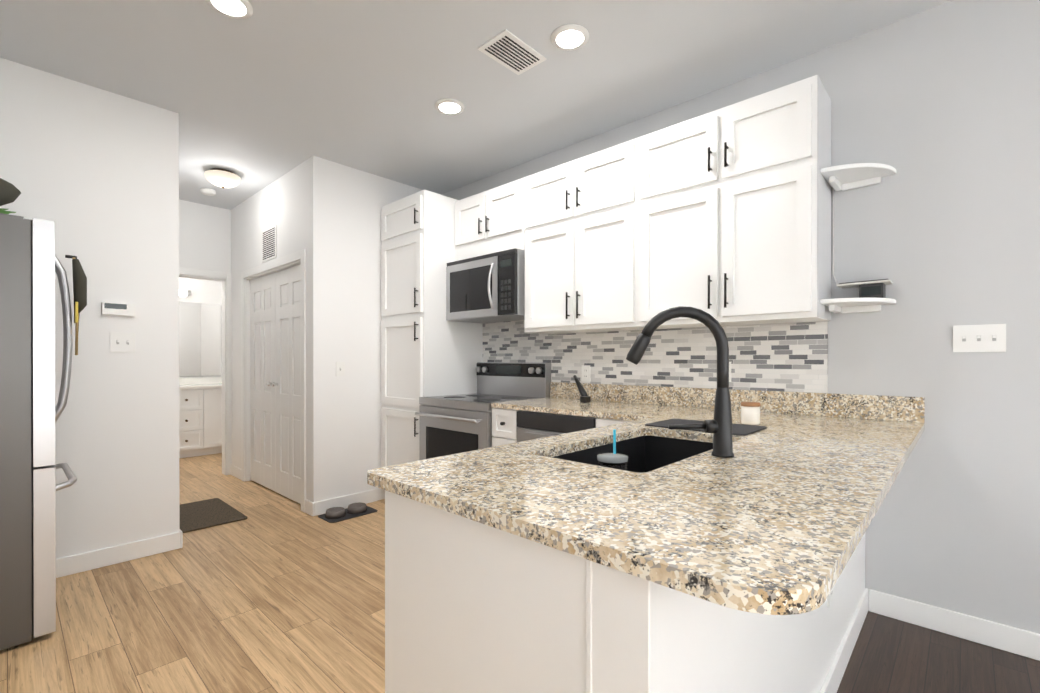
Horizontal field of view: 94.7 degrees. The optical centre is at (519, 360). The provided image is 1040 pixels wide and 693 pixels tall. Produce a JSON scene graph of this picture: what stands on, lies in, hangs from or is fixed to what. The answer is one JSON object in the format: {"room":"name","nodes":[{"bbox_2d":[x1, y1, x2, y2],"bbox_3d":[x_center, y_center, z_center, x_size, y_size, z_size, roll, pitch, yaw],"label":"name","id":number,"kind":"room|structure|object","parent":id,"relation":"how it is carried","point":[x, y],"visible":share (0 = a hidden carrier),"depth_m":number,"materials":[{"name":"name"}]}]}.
{"room":"kitchen","nodes":[
{"label":"kitchen","id":0,"kind":"room"},
{"bbox_2d":[156,106,179,535],"bbox_3d":[-2.920,-0.192,3.669,1.960,2.760,0.110,0,0,43],"label":"wall","id":1,"kind":"structure","parent":0,"point":[167,122],"depth_m":3.00,"materials":[{"name":"white paint"}]},
{"bbox_2d":[180,530,182,547],"bbox_3d":[-2.878,1.135,3.708,1.974,0.105,0.029,0,0,43],"label":"baseboard","id":2,"kind":"structure","parent":1,"relation":"attached to","point":[181,533],"depth_m":3.04,"materials":[{"name":"white wood"}]},
{"bbox_2d":[179,277,221,377],"bbox_3d":[-4.580,-0.199,6.114,0.100,2.760,2.900,0,0,43],"label":"wall","id":3,"kind":"structure","parent":0,"point":[206,291],"depth_m":6.39,"materials":[{"name":"white paint"}]},
{"bbox_2d":[179,289,190,296],"bbox_3d":[-4.552,-0.868,5.950,0.157,0.100,0.800,0,0,43],"label":"sconce","id":4,"kind":"object","parent":3,"relation":"attached to","point":[184,292],"visible":0.19,"depth_m":6.12,"materials":[{"name":"silver metal"}]},
{"bbox_2d":[179,302,220,375],"bbox_3d":[-4.606,-0.283,6.002,0.010,0.970,1.500,0,0,43],"label":"bathroom mirror","id":5,"kind":"object","parent":3,"relation":"attached to","point":[199,339],"visible":0.36,"depth_m":6.37,"materials":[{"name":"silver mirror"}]},
{"bbox_2d":[179,377,221,384],"bbox_3d":[-4.599,0.264,5.997,0.027,0.085,1.620,0,0,43],"label":"backsplash","id":6,"kind":"structure","parent":3,"relation":"attached to","point":[203,380],"depth_m":6.34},
{"bbox_2d":[179,200,230,474],"bbox_3d":[-2.978,-0.196,5.127,0.110,2.760,2.165,0,0,43],"label":"wall","id":7,"kind":"structure","parent":0,"point":[204,237],"depth_m":4.83,"materials":[{"name":"white paint"}]},
{"bbox_2d":[179,267,231,474],"bbox_3d":[-3.340,0.135,4.727,0.126,2.100,0.895,0,0,43],"label":"door frame","id":8,"kind":"structure","parent":7,"relation":"attached to","point":[225,277],"depth_m":4.97,"materials":[{"name":"white wood"}]},
{"bbox_2d":[0,58,421,558],"bbox_3d":[-1.990,-0.191,3.311,0.110,2.760,3.480,0,0,43],"label":"wall","id":9,"kind":"structure","parent":0,"point":[92,172],"depth_m":2.85,"materials":[{"name":"white paint"}]},
{"bbox_2d":[56,532,179,577],"bbox_3d":[-2.650,1.139,2.514,0.014,0.105,1.410,0,0,43],"label":"baseboard","id":10,"kind":"structure","parent":9,"relation":"attached to","point":[77,563],"depth_m":2.81,"materials":[{"name":"white wood"}]},
{"bbox_2d":[102,302,134,315],"bbox_3d":[-2.358,-0.305,2.816,0.024,0.070,0.150,0,0,43],"label":"thermostat","id":11,"kind":"object","parent":9,"relation":"attached to","point":[111,308],"visible":1,"depth_m":2.81,"materials":[{"name":"white plastic"}]},
{"bbox_2d":[110,332,134,351],"bbox_3d":[-2.347,-0.110,2.831,0.019,0.115,0.116,0,0,43],"label":"light switch","id":12,"kind":"object","parent":9,"relation":"attached to","point":[122,342],"visible":1,"depth_m":2.83,"materials":[{"name":"white plastic"}]},
{"bbox_2d":[336,362,344,375],"bbox_3d":[-1.430,0.065,3.818,0.019,0.115,0.070,0,0,43],"label":"light switch","id":13,"kind":"object","parent":9,"relation":"attached to","point":[340,368],"visible":1,"depth_m":3.82,"materials":[{"name":"white plastic"}]},
{"bbox_2d":[308,489,377,515],"bbox_3d":[-1.398,1.135,3.860,0.014,0.105,0.554,0,0,43],"label":"baseboard","id":14,"kind":"structure","parent":9,"relation":"attached to","point":[320,507],"depth_m":3.83,"materials":[{"name":"white wood"}]},
{"bbox_2d":[231,160,306,498],"bbox_3d":[-2.085,-0.195,4.648,1.850,2.760,0.750,0,0,43],"label":"wall","id":15,"kind":"structure","parent":0,"point":[281,202],"depth_m":4.46,"materials":[{"name":"white paint"}]},
{"bbox_2d":[230,465,240,479],"bbox_3d":[-2.882,1.132,4.889,0.359,0.105,0.039,0,0,43],"label":"baseboard","id":16,"kind":"structure","parent":15,"relation":"attached to","point":[235,471],"depth_m":4.87,"materials":[{"name":"white wood"}]},
{"bbox_2d":[262,224,276,262],"bbox_3d":[-2.234,-1.041,4.265,0.330,0.285,0.008,0,0,43],"label":"air vent","id":17,"kind":"object","parent":15,"relation":"in","point":[269,243],"visible":1,"depth_m":4.25,"materials":[{"name":"white metal"}]},
{"bbox_2d":[241,249,305,512],"bbox_3d":[-2.184,0.153,4.293,1.470,2.065,0.126,0,0,43],"label":"door frame","id":18,"kind":"structure","parent":15,"relation":"attached to","point":[259,271],"depth_m":4.47,"materials":[{"name":"white wood"}]},
{"bbox_2d":[250,265,300,503],"bbox_3d":[-2.194,0.191,4.282,1.298,1.967,0.084,0,0,43],"label":"bifold closet door","id":19,"kind":"structure","parent":15,"relation":"in","point":[275,419],"depth_m":4.27,"materials":[{"name":"white wood"}]},
{"bbox_2d":[0,0,951,209],"bbox_3d":[-0.870,-1.618,2.279,10.750,0.100,3.700,0,0,43],"label":"ceiling","id":20,"kind":"structure","parent":0,"point":[266,93],"depth_m":2.55,"materials":[{"name":"white paint"}]},
{"bbox_2d":[200,188,215,195],"bbox_3d":[-2.876,-1.556,4.418,0.124,0.034,0.124,0,0,43],"label":"smoke detector","id":21,"kind":"object","parent":20,"relation":"attached to","point":[208,191],"visible":1,"depth_m":4.38,"materials":[{"name":"white"}]},
{"bbox_2d":[204,168,240,188],"bbox_3d":[-2.475,-1.505,3.993,0.262,0.134,0.262,0,0,43],"label":"light","id":22,"kind":"object","parent":20,"relation":"attached to","point":[222,178],"visible":1,"depth_m":3.92,"materials":[{"name":"white glass"}]},
{"bbox_2d":[205,0,252,18],"bbox_3d":[-1.274,-1.561,2.098,0.184,0.011,0.184,0,0,43],"label":"recessed light","id":23,"kind":"object","parent":20,"relation":"in","point":[239,9],"visible":1,"depth_m":2.12,"materials":[{"name":"white plastic"}]},
{"bbox_2d":[435,98,464,114],"bbox_3d":[-0.433,-1.564,2.954,0.184,0.011,0.184,0,0,43],"label":"recessed light","id":24,"kind":"object","parent":20,"relation":"in","point":[448,106],"visible":1,"depth_m":2.94,"materials":[{"name":"white plastic"}]},
{"bbox_2d":[477,29,546,74],"bbox_3d":[-0.038,-1.563,2.441,0.200,0.008,0.300,0,0,43],"label":"ceiling vent","id":25,"kind":"object","parent":20,"relation":"in","point":[511,51],"visible":1,"depth_m":2.42,"materials":[{"name":"white metal"}]},
{"bbox_2d":[551,24,588,50],"bbox_3d":[0.242,-1.562,2.320,0.184,0.011,0.184,0,0,43],"label":"recessed light","id":26,"kind":"object","parent":20,"relation":"in","point":[567,37],"visible":1,"depth_m":2.31,"materials":[{"name":"white plastic"}]},
{"bbox_2d":[0,453,1039,692],"bbox_3d":[-0.870,1.232,2.287,10.750,0.080,3.700,0,0,43],"label":"floor","id":27,"kind":"structure","parent":0,"point":[274,592],"depth_m":2.14,"materials":[{"name":"brown wood"}]},
{"bbox_2d":[0,213,76,649],"bbox_3d":[-2.519,0.294,2.062,0.768,1.796,0.868,0,0,43],"label":"fridge","id":28,"kind":"object","parent":27,"relation":"on","point":[30,266],"visible":1,"depth_m":2.00,"materials":[{"name":"grey metal"}]},
{"bbox_2d":[0,208,15,213],"bbox_3d":[-2.563,-0.684,2.289,0.218,0.156,0.215,0,0,43],"label":"potted plant","id":29,"kind":"object","parent":28,"relation":"on","point":[3,211],"visible":0.77,"depth_m":2.34,"materials":[{"name":"green plant"}]},
{"bbox_2d":[0,178,20,205],"bbox_3d":[-2.461,-0.771,1.937,0.485,0.333,0.620,0,0,43],"label":"bag","id":30,"kind":"object","parent":28,"relation":"on","point":[10,193],"visible":1,"depth_m":2.12,"materials":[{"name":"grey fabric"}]},
{"bbox_2d":[65,255,86,354],"bbox_3d":[-2.191,-0.275,2.365,0.096,0.492,0.076,0,0,43],"label":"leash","id":31,"kind":"object","parent":28,"relation":"hanging from","point":[80,288],"visible":1,"depth_m":2.35,"materials":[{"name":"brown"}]},
{"bbox_2d":[179,389,210,457],"bbox_3d":[-4.245,0.762,5.990,0.556,0.840,0.470,0,0,43],"label":"base cabinet","id":32,"kind":"object","parent":27,"relation":"on","point":[200,416],"depth_m":5.88,"materials":[{"name":"white wood"}]},
{"bbox_2d":[179,385,221,388],"bbox_3d":[-4.397,0.324,5.810,0.576,0.034,1.620,0,0,43],"label":"countertop","id":33,"kind":"structure","parent":32,"relation":"on","point":[180,386],"depth_m":5.96,"materials":[{"name":"white stone"}]},
{"bbox_2d":[180,498,246,532],"bbox_3d":[-2.477,1.182,3.695,0.760,0.010,0.455,0,0,43],"label":"doormat","id":34,"kind":"object","parent":27,"relation":"on","point":[202,514],"visible":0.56,"depth_m":3.65,"materials":[{"name":"grey fabric"}]},
{"bbox_2d":[211,389,221,453],"bbox_3d":[-3.991,0.761,6.263,0.556,0.840,0.385,0,0,43],"label":"base cabinet","id":35,"kind":"object","parent":27,"relation":"on","point":[216,394],"depth_m":6.05,"materials":[{"name":"white wood"}]},
{"bbox_2d":[318,506,377,522],"bbox_3d":[-1.333,1.184,3.721,0.240,0.005,0.390,0,0,43],"label":"pet mat","id":36,"kind":"object","parent":27,"relation":"on","point":[350,516],"visible":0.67,"depth_m":3.66,"materials":[{"name":"grey rubber"}]},
{"bbox_2d":[325,507,345,518],"bbox_3d":[-1.408,1.157,3.654,0.150,0.048,0.150,0,0,43],"label":"pet bowl","id":37,"kind":"object","parent":36,"relation":"on","point":[334,512],"visible":1,"depth_m":3.61,"materials":[{"name":"grey ceramic"}]},
{"bbox_2d":[347,502,366,513],"bbox_3d":[-1.282,1.157,3.768,0.150,0.048,0.150,0,0,43],"label":"pet bowl","id":38,"kind":"object","parent":36,"relation":"on","point":[356,508],"visible":1,"depth_m":3.72,"materials":[{"name":"grey ceramic"}]},
{"bbox_2d":[381,189,482,466],"bbox_3d":[-0.769,-0.066,4.091,0.606,2.505,0.667,0,0,43],"label":"pantry cabinet","id":39,"kind":"object","parent":27,"relation":"on","point":[428,349],"visible":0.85,"depth_m":3.84,"materials":[{"name":"white wood"}]},
{"bbox_2d":[415,362,550,459],"bbox_3d":[-0.289,0.601,3.601,0.758,1.175,0.722,0,0,43],"label":"range","id":40,"kind":"object","parent":27,"relation":"on","point":[453,424],"visible":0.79,"depth_m":3.54,"materials":[{"name":"silver metal"}]},
{"bbox_2d":[517,410,595,441],"bbox_3d":[0.396,0.750,3.009,0.576,0.880,0.655,0,0,43],"label":"dishwasher","id":41,"kind":"object","parent":27,"relation":"on","point":[531,425],"visible":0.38,"depth_m":2.81,"materials":[{"name":"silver metal"}]},
{"bbox_2d":[492,408,629,446],"bbox_3d":[0.448,0.748,2.969,1.175,0.884,0.656,0,0,43],"label":"base cabinet","id":42,"kind":"object","parent":27,"relation":"on","point":[504,427],"visible":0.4,"depth_m":3.06,"materials":[{"name":"white wood"}]},
{"bbox_2d":[505,382,658,401],"bbox_3d":[0.438,0.232,2.991,1.127,0.145,0.637,0,0,43],"label":"countertop","id":43,"kind":"structure","parent":42,"relation":"on","point":[557,389],"depth_m":3.34,"materials":[{"name":"beige stone"}]},
{"bbox_2d":[573,375,590,402],"bbox_3d":[0.411,0.186,3.276,0.232,0.173,0.188,0,0,43],"label":"wand","id":44,"kind":"object","parent":43,"relation":"on","point":[585,397],"visible":1,"depth_m":3.20,"materials":[{"name":"black"}]},
{"bbox_2d":[385,490,868,692],"bbox_3d":[0.646,0.751,1.768,0.786,0.884,2.144,0,0,43],"label":"base cabinet","id":45,"kind":"object","parent":27,"relation":"on","point":[471,606],"visible":0.46,"depth_m":0.98,"materials":[{"name":"white wood"}]},
{"bbox_2d":[367,386,924,614],"bbox_3d":[0.696,0.236,1.693,1.020,0.145,2.187,0,0,43],"label":"countertop","id":46,"kind":"structure","parent":45,"relation":"on","point":[776,515],"depth_m":1.04,"materials":[{"name":"beige stone"}]},
{"bbox_2d":[552,435,712,472],"bbox_3d":[0.414,0.425,1.589,0.434,0.232,0.784,0,0,43],"label":"sink basin","id":47,"kind":"object","parent":46,"relation":"in","point":[647,453],"visible":0.02,"depth_m":1.92,"materials":[{"name":"black"}]},
{"bbox_2d":[597,429,627,470],"bbox_3d":[0.293,0.374,1.517,0.097,0.310,0.097,0,0,43],"label":"cup","id":48,"kind":"object","parent":47,"relation":"in","point":[615,460],"visible":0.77,"depth_m":1.49,"materials":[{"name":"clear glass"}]},
{"bbox_2d":[626,306,733,457],"bbox_3d":[0.477,0.057,1.441,0.310,0.442,0.062,0,0,15],"label":"faucet","id":49,"kind":"object","parent":46,"relation":"on","point":[719,426],"visible":1,"depth_m":1.40,"materials":[{"name":"black metal"}]},
{"bbox_2d":[645,418,766,435],"bbox_3d":[0.777,0.274,2.015,0.410,0.005,0.290,0,0,43],"label":"drying mat","id":50,"kind":"object","parent":46,"relation":"on","point":[741,429],"visible":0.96,"depth_m":2.01,"materials":[{"name":"grey rubber"}]},
{"bbox_2d":[741,402,760,424],"bbox_3d":[1.015,0.229,2.109,0.079,0.094,0.079,0,0,43],"label":"candle jar","id":51,"kind":"object","parent":46,"relation":"on","point":[750,413],"visible":1,"depth_m":2.08,"materials":[{"name":"white glass"}]},
{"bbox_2d":[827,588,832,606],"bbox_3d":[1.089,0.793,1.679,0.008,0.115,0.070,0,0,43],"label":"outlet","id":52,"kind":"object","parent":45,"relation":"attached to","point":[830,599],"visible":0.38,"depth_m":1.67,"materials":[{"name":"white plastic"}]},
{"bbox_2d":[441,0,1039,633],"bbox_3d":[0.348,-0.192,3.594,10.750,2.760,0.120,0,0,43],"label":"wall","id":53,"kind":"structure","parent":0,"point":[937,108],"depth_m":2.10,"materials":[{"name":"grey paint"}]},
{"bbox_2d":[455,179,518,260],"bbox_3d":[-0.155,-1.042,3.743,0.760,0.509,0.316,0,0,43],"label":"upper cabinet","id":54,"kind":"object","parent":53,"relation":"attached to","point":[486,222],"depth_m":3.61,"materials":[{"name":"white wood"}]},
{"bbox_2d":[446,248,524,322],"bbox_3d":[-0.202,-0.553,3.695,0.758,0.462,0.452,0,0,43],"label":"microwave","id":55,"kind":"object","parent":54,"relation":"attached to","point":[488,288],"visible":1,"depth_m":3.52,"materials":[{"name":"silver metal"}]},
{"bbox_2d":[519,140,630,333],"bbox_3d":[0.451,-0.748,3.180,0.889,1.095,0.316,0,0,43],"label":"upper cabinet","id":56,"kind":"object","parent":53,"relation":"attached to","point":[575,215],"depth_m":3.04,"materials":[{"name":"white wood"}]},
{"bbox_2d":[483,320,827,392],"bbox_3d":[0.609,-0.041,3.260,2.539,0.600,0.008,0,0,43],"label":"tile backsplash","id":57,"kind":"structure","parent":53,"relation":"attached to","point":[790,357],"depth_m":2.91,"materials":[{"name":"tile"}]},
{"bbox_2d":[582,365,589,381],"bbox_3d":[0.466,0.089,3.383,0.070,0.115,0.008,0,0,43],"label":"outlet","id":58,"kind":"object","parent":57,"relation":"attached to","point":[585,373],"visible":1,"depth_m":3.38,"materials":[{"name":"white plastic"}]},
{"bbox_2d":[729,362,730,381],"bbox_3d":[1.167,0.061,2.731,0.070,0.115,0.008,0,0,43],"label":"outlet","id":59,"kind":"object","parent":57,"relation":"attached to","point":[729,371],"visible":0.08,"depth_m":2.71,"materials":[{"name":"white plastic"}]},
{"bbox_2d":[631,75,830,329],"bbox_3d":[1.107,-0.746,2.571,0.902,1.095,0.316,0,0,43],"label":"upper cabinet","id":60,"kind":"object","parent":53,"relation":"attached to","point":[722,216],"depth_m":2.39,"materials":[{"name":"white wood"}]},
{"bbox_2d":[820,298,895,312],"bbox_3d":[1.559,-0.258,2.208,0.255,0.050,0.255,0,0,43],"label":"corner shelf","id":61,"kind":"object","parent":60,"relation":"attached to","point":[850,305],"visible":1,"depth_m":2.23,"materials":[{"name":"white wood"}]},
{"bbox_2d":[836,279,892,297],"bbox_3d":[1.609,-0.325,2.240,0.200,0.083,0.123,0,0,43],"label":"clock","id":62,"kind":"object","parent":61,"relation":"on","point":[872,289],"visible":0.9,"depth_m":2.20,"materials":[{"name":"grey plastic"}]},
{"bbox_2d":[820,163,895,190],"bbox_3d":[1.559,-0.858,2.206,0.255,0.050,0.255,0,0,43],"label":"corner shelf","id":63,"kind":"object","parent":60,"relation":"attached to","point":[844,177],"visible":0.98,"depth_m":2.22,"materials":[{"name":"white wood"}]},
{"bbox_2d":[833,188,837,283],"bbox_3d":[1.561,-0.618,2.371,0.007,0.490,0.026,0,0,-32],"label":"cord","id":64,"kind":"object","parent":53,"relation":"attached to","point":[833,237],"visible":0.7,"depth_m":2.38,"materials":[{"name":"white plastic"}]},
{"bbox_2d":[869,589,1039,660],"bbox_3d":[2.914,1.142,1.121,3.418,0.105,0.014,0,0,43],"label":"baseboard","id":65,"kind":"structure","parent":53,"relation":"attached to","point":[1018,641],"depth_m":2.06,"materials":[{"name":"white wood"}]},
{"bbox_2d":[953,324,1005,351],"bbox_3d":[1.937,-0.096,2.022,0.162,0.115,0.019,0,0,43],"label":"light switch","id":66,"kind":"object","parent":53,"relation":"attached to","point":[981,338],"visible":1,"depth_m":2.02,"materials":[{"name":"white plastic"}]}
]}

